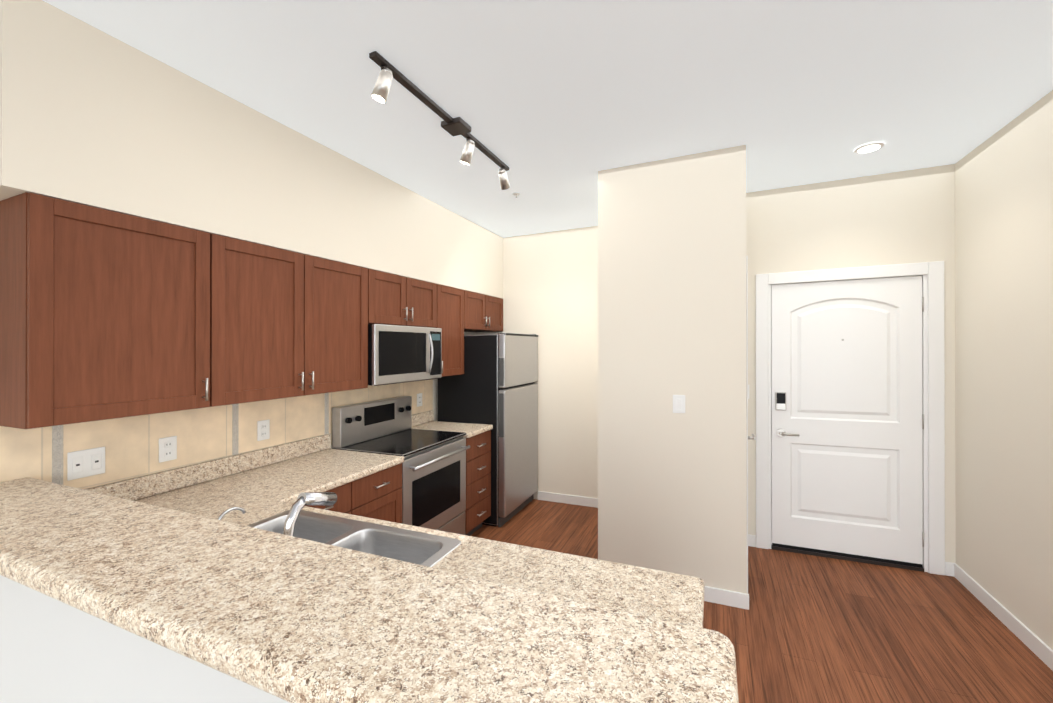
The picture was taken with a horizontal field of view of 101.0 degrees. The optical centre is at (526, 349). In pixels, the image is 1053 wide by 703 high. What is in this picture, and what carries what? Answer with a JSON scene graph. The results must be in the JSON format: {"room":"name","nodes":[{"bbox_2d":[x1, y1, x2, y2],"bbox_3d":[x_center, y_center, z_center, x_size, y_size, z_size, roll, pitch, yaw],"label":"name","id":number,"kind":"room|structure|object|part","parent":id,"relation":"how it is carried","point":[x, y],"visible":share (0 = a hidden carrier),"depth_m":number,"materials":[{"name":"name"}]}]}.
{"room":"kitchen","nodes":[
{"label":"kitchen","id":0,"kind":"room"},
{"bbox_2d":[0,575,289,702],"bbox_3d":[-0.916,1.057,1.029,2.370,1.086,0.150,0,0,23],"label":"wall","id":1,"kind":"structure","parent":0,"point":[52,650],"depth_m":0.98,"materials":[{"name":"paint"}]},
{"bbox_2d":[0,477,738,702],"bbox_3d":[-0.860,0.501,1.036,2.463,0.084,0.345,0,0,23],"label":"bar","id":2,"kind":"object","parent":1,"relation":"on","point":[291,619],"visible":1,"depth_m":0.76,"materials":[{"name":"stone"}]},
{"bbox_2d":[0,0,502,298],"bbox_3d":[-1.123,-0.865,3.110,0.345,0.694,3.600,0,0,23],"label":"wall","id":3,"kind":"structure","parent":0,"point":[90,115],"depth_m":1.88,"materials":[{"name":"paint"}]},
{"bbox_2d":[83,332,474,499],"bbox_3d":[-2.125,0.213,1.372,0.120,2.850,7.820,0,0,23],"label":"wall","id":4,"kind":"structure","parent":0,"point":[435,390],"depth_m":4.12,"materials":[{"name":"paint"}]},
{"bbox_2d":[0,192,231,428],"bbox_3d":[-1.685,-0.133,1.796,0.348,0.808,0.631,0,0,23],"label":"upper cabinet","id":5,"kind":"object","parent":4,"relation":"attached to","point":[106,314],"depth_m":1.63,"materials":[{"name":"brown wood"}]},
{"bbox_2d":[84,434,330,500],"bbox_3d":[-1.632,0.633,2.333,0.020,0.111,1.416,0,0,23],"label":"backsplash","id":6,"kind":"structure","parent":4,"relation":"attached to","point":[136,488],"depth_m":2.25,"materials":[{"name":"stone"}]},
{"bbox_2d":[0,379,432,488],"bbox_3d":[-1.424,0.445,2.829,0.008,0.429,2.730,0,0,23],"label":"backsplash","id":7,"kind":"structure","parent":4,"relation":"attached to","point":[130,444],"depth_m":2.14,"materials":[{"name":"tile"}]},
{"bbox_2d":[67,447,104,480],"bbox_3d":[-1.848,0.478,1.824,0.008,0.116,0.120,0,0,23],"label":"outlet","id":8,"kind":"object","parent":7,"relation":"attached to","point":[85,463],"visible":1,"depth_m":1.82,"materials":[{"name":"white plastic"}]},
{"bbox_2d":[159,436,176,462],"bbox_3d":[-1.731,0.481,2.095,0.008,0.116,0.075,0,0,23],"label":"outlet","id":9,"kind":"object","parent":7,"relation":"attached to","point":[167,448],"visible":1,"depth_m":2.09,"materials":[{"name":"white plastic"}]},
{"bbox_2d":[257,419,269,440],"bbox_3d":[-1.539,0.473,2.540,0.008,0.116,0.075,0,0,23],"label":"outlet","id":10,"kind":"object","parent":7,"relation":"attached to","point":[263,429],"visible":1,"depth_m":2.54,"materials":[{"name":"white plastic"}]},
{"bbox_2d":[417,393,421,406],"bbox_3d":[-0.957,0.452,3.889,0.008,0.116,0.075,0,0,23],"label":"outlet","id":11,"kind":"object","parent":7,"relation":"attached to","point":[419,399],"visible":1,"depth_m":3.88,"materials":[{"name":"white plastic"}]},
{"bbox_2d":[232,238,371,403],"bbox_3d":[-1.405,-0.132,2.446,0.348,0.808,1.033,0,0,23],"label":"upper cabinet","id":12,"kind":"object","parent":4,"relation":"attached to","point":[300,322],"depth_m":2.36,"materials":[{"name":"brown wood"}]},
{"bbox_2d":[372,270,439,327],"bbox_3d":[-1.047,-0.354,3.277,0.348,0.374,0.768,0,0,23],"label":"upper cabinet","id":13,"kind":"object","parent":4,"relation":"attached to","point":[396,299],"depth_m":3.18,"materials":[{"name":"brown wood"}]},
{"bbox_2d":[368,324,441,385],"bbox_3d":[-1.000,0.034,3.256,0.449,0.415,0.762,0,0,23],"label":"microwave","id":14,"kind":"object","parent":13,"relation":"attached to","point":[399,354],"visible":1,"depth_m":3.09,"materials":[{"name":"silver metal"}]},
{"bbox_2d":[440,285,467,376],"bbox_3d":[-0.810,-0.155,3.826,0.348,0.778,0.421,0,0,23],"label":"upper cabinet","id":15,"kind":"object","parent":4,"relation":"attached to","point":[453,301],"depth_m":3.80,"materials":[{"name":"brown wood"}]},
{"bbox_2d":[468,291,502,331],"bbox_3d":[-0.567,-0.367,4.389,0.348,0.366,0.795,0,0,23],"label":"upper cabinet","id":16,"kind":"object","parent":4,"relation":"attached to","point":[485,312],"depth_m":4.32,"materials":[{"name":"brown wood"}]},
{"bbox_2d":[475,226,597,498],"bbox_3d":[0.240,0.174,4.545,1.710,2.802,0.120,0,0,23],"label":"wall","id":17,"kind":"structure","parent":0,"point":[550,289],"depth_m":4.43,"materials":[{"name":"paint"}]},
{"bbox_2d":[538,491,597,507],"bbox_3d":[0.545,1.515,4.339,0.930,0.102,0.013,0,0,23],"label":"baseboard","id":18,"kind":"structure","parent":17,"relation":"attached to","point":[545,496],"depth_m":4.38,"materials":[{"name":"white wood"}]},
{"bbox_2d":[43,0,1052,237],"bbox_3d":[1.259,-1.285,-0.084,7.490,0.280,7.820,0,0,23],"label":"ceiling","id":19,"kind":"structure","parent":0,"point":[556,105],"depth_m":1.95,"materials":[{"name":"paint"}]},
{"bbox_2d":[369,51,509,189],"bbox_3d":[-0.372,-1.122,2.320,0.120,0.172,1.254,0,0,23],"label":"track light","id":20,"kind":"object","parent":19,"relation":"attached to","point":[389,72],"visible":1,"depth_m":2.17,"materials":[{"name":"black metal"}]},
{"bbox_2d":[854,142,884,153],"bbox_3d":[2.104,-1.234,2.666,0.150,0.009,0.150,0,0,23],"label":"recessed light","id":21,"kind":"object","parent":19,"relation":"in","point":[868,148],"visible":0.94,"depth_m":2.65,"materials":[{"name":"white"}]},
{"bbox_2d":[598,145,746,593],"bbox_3d":[1.183,0.162,3.431,0.905,2.804,1.420,0,0,23],"label":"wall","id":22,"kind":"structure","parent":0,"point":[672,492],"depth_m":2.76,"materials":[{"name":"paint"}]},
{"bbox_2d":[673,395,684,412],"bbox_3d":[0.965,0.346,2.746,0.075,0.116,0.008,0,0,23],"label":"light switch","id":23,"kind":"object","parent":22,"relation":"attached to","point":[678,403],"visible":1,"depth_m":2.74,"materials":[{"name":"white plastic"}]},
{"bbox_2d":[704,586,748,609],"bbox_3d":[0.906,1.512,2.768,0.918,0.101,0.013,0,0,23],"label":"baseboard","id":24,"kind":"structure","parent":22,"relation":"attached to","point":[711,594],"depth_m":2.63,"materials":[{"name":"white wood"}]},
{"bbox_2d":[746,256,755,593],"bbox_3d":[1.534,0.487,3.012,0.065,2.128,0.870,0,0,23],"label":"closet door","id":25,"kind":"structure","parent":22,"relation":"in","point":[753,437],"depth_m":2.63,"materials":[{"name":"white wood"}]},
{"bbox_2d":[470,499,1052,702],"bbox_3d":[1.259,1.605,-0.090,7.490,0.260,7.820,0,0,23],"label":"floor","id":26,"kind":"structure","parent":0,"point":[804,628],"depth_m":2.37,"materials":[{"name":"brown wood"}]},
{"bbox_2d":[305,463,401,523],"bbox_3d":[-1.237,1.157,2.480,0.628,0.890,0.835,0,0,23],"label":"base cabinet","id":27,"kind":"object","parent":26,"relation":"on","point":[377,495],"depth_m":2.51,"materials":[{"name":"brown wood"}]},
{"bbox_2d":[224,449,403,492],"bbox_3d":[-1.226,0.698,2.465,0.660,0.055,0.856,0,0,23],"label":"countertop","id":28,"kind":"structure","parent":27,"relation":"on","point":[328,469],"depth_m":2.43,"materials":[{"name":"stone"}]},
{"bbox_2d":[134,477,704,627],"bbox_3d":[-0.729,0.692,1.409,2.408,0.075,0.690,0,0,23],"label":"countertop","id":29,"kind":"structure","parent":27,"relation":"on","point":[262,493],"depth_m":1.32,"materials":[{"name":"stone"}]},
{"bbox_2d":[218,507,245,519],"bbox_3d":[-0.899,0.575,1.310,0.032,0.190,0.105,0,0,23],"label":"tap","id":30,"kind":"object","parent":29,"relation":"on","point":[242,510],"visible":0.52,"depth_m":1.31,"materials":[{"name":"silver metal"}]},
{"bbox_2d":[283,492,336,535],"bbox_3d":[-0.579,0.532,1.200,0.135,0.270,0.186,0,0,23],"label":"faucet","id":31,"kind":"object","parent":29,"relation":"on","point":[316,498],"visible":0.33,"depth_m":1.20,"materials":[{"name":"silver metal"}]},
{"bbox_2d":[248,510,460,566],"bbox_3d":[-0.707,0.752,1.427,0.846,0.182,0.531,0,0,23],"label":"sink","id":32,"kind":"object","parent":29,"relation":"in","point":[421,548],"visible":0.17,"depth_m":1.59,"materials":[{"name":"silver metal"}]},
{"bbox_2d":[332,396,469,534],"bbox_3d":[-0.881,0.990,3.203,0.672,1.197,0.766,0,0,23],"label":"range","id":33,"kind":"object","parent":26,"relation":"on","point":[433,487],"visible":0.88,"depth_m":3.12,"materials":[{"name":"silver metal"}]},
{"bbox_2d":[465,430,490,535],"bbox_3d":[-0.682,1.155,3.765,0.628,0.900,0.416,0,0,23],"label":"base cabinet","id":34,"kind":"object","parent":26,"relation":"on","point":[478,457],"depth_m":3.62,"materials":[{"name":"brown wood"}]},
{"bbox_2d":[411,410,492,437],"bbox_3d":[-0.673,0.642,3.762,0.648,0.144,0.416,0,0,23],"label":"countertop","id":35,"kind":"structure","parent":34,"relation":"on","point":[424,421],"depth_m":3.79,"materials":[{"name":"stone"}]},
{"bbox_2d":[437,333,537,526],"bbox_3d":[-0.358,0.709,4.290,0.712,1.742,0.791,0,0,23],"label":"refrigerator","id":36,"kind":"object","parent":26,"relation":"on","point":[495,385],"visible":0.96,"depth_m":3.94,"materials":[{"name":"silver metal"}]},
{"bbox_2d":[746,164,955,562],"bbox_3d":[2.365,0.144,3.215,1.435,2.798,0.120,0,0,23],"label":"wall","id":37,"kind":"structure","parent":0,"point":[902,217],"depth_m":3.13,"materials":[{"name":"paint"}]},
{"bbox_2d":[771,276,922,567],"bbox_3d":[2.312,0.503,3.167,0.912,2.027,0.104,0,0,23],"label":"entry door","id":38,"kind":"structure","parent":37,"relation":"in","point":[847,462],"depth_m":3.16,"materials":[{"name":"white wood"}]},
{"bbox_3d":[1.976,0.499,3.288,0.151,0.347,0.060,0,0,23],"label":"entry door handle","id":39,"kind":"part","parent":38,"relation":"part of","materials":[{"name":"silver metal"}]},
{"bbox_2d":[756,261,944,574],"bbox_3d":[2.334,0.471,3.218,1.132,2.142,0.138,0,0,23],"label":"door frame","id":40,"kind":"structure","parent":37,"relation":"attached to","point":[933,414],"depth_m":2.99,"materials":[{"name":"white wood"}]},
{"bbox_2d":[955,90,1052,649],"bbox_3d":[2.446,0.145,1.743,0.120,2.804,2.520,0,0,23],"label":"wall","id":41,"kind":"structure","parent":0,"point":[1004,352],"depth_m":2.40,"materials":[{"name":"paint"}]},
{"bbox_2d":[947,562,1052,670],"bbox_3d":[2.377,1.492,1.770,0.030,0.112,2.520,0,0,23],"label":"baseboard","id":42,"kind":"structure","parent":41,"relation":"attached to","point":[1031,640],"depth_m":2.41,"materials":[{"name":"white wood"}]}
]}

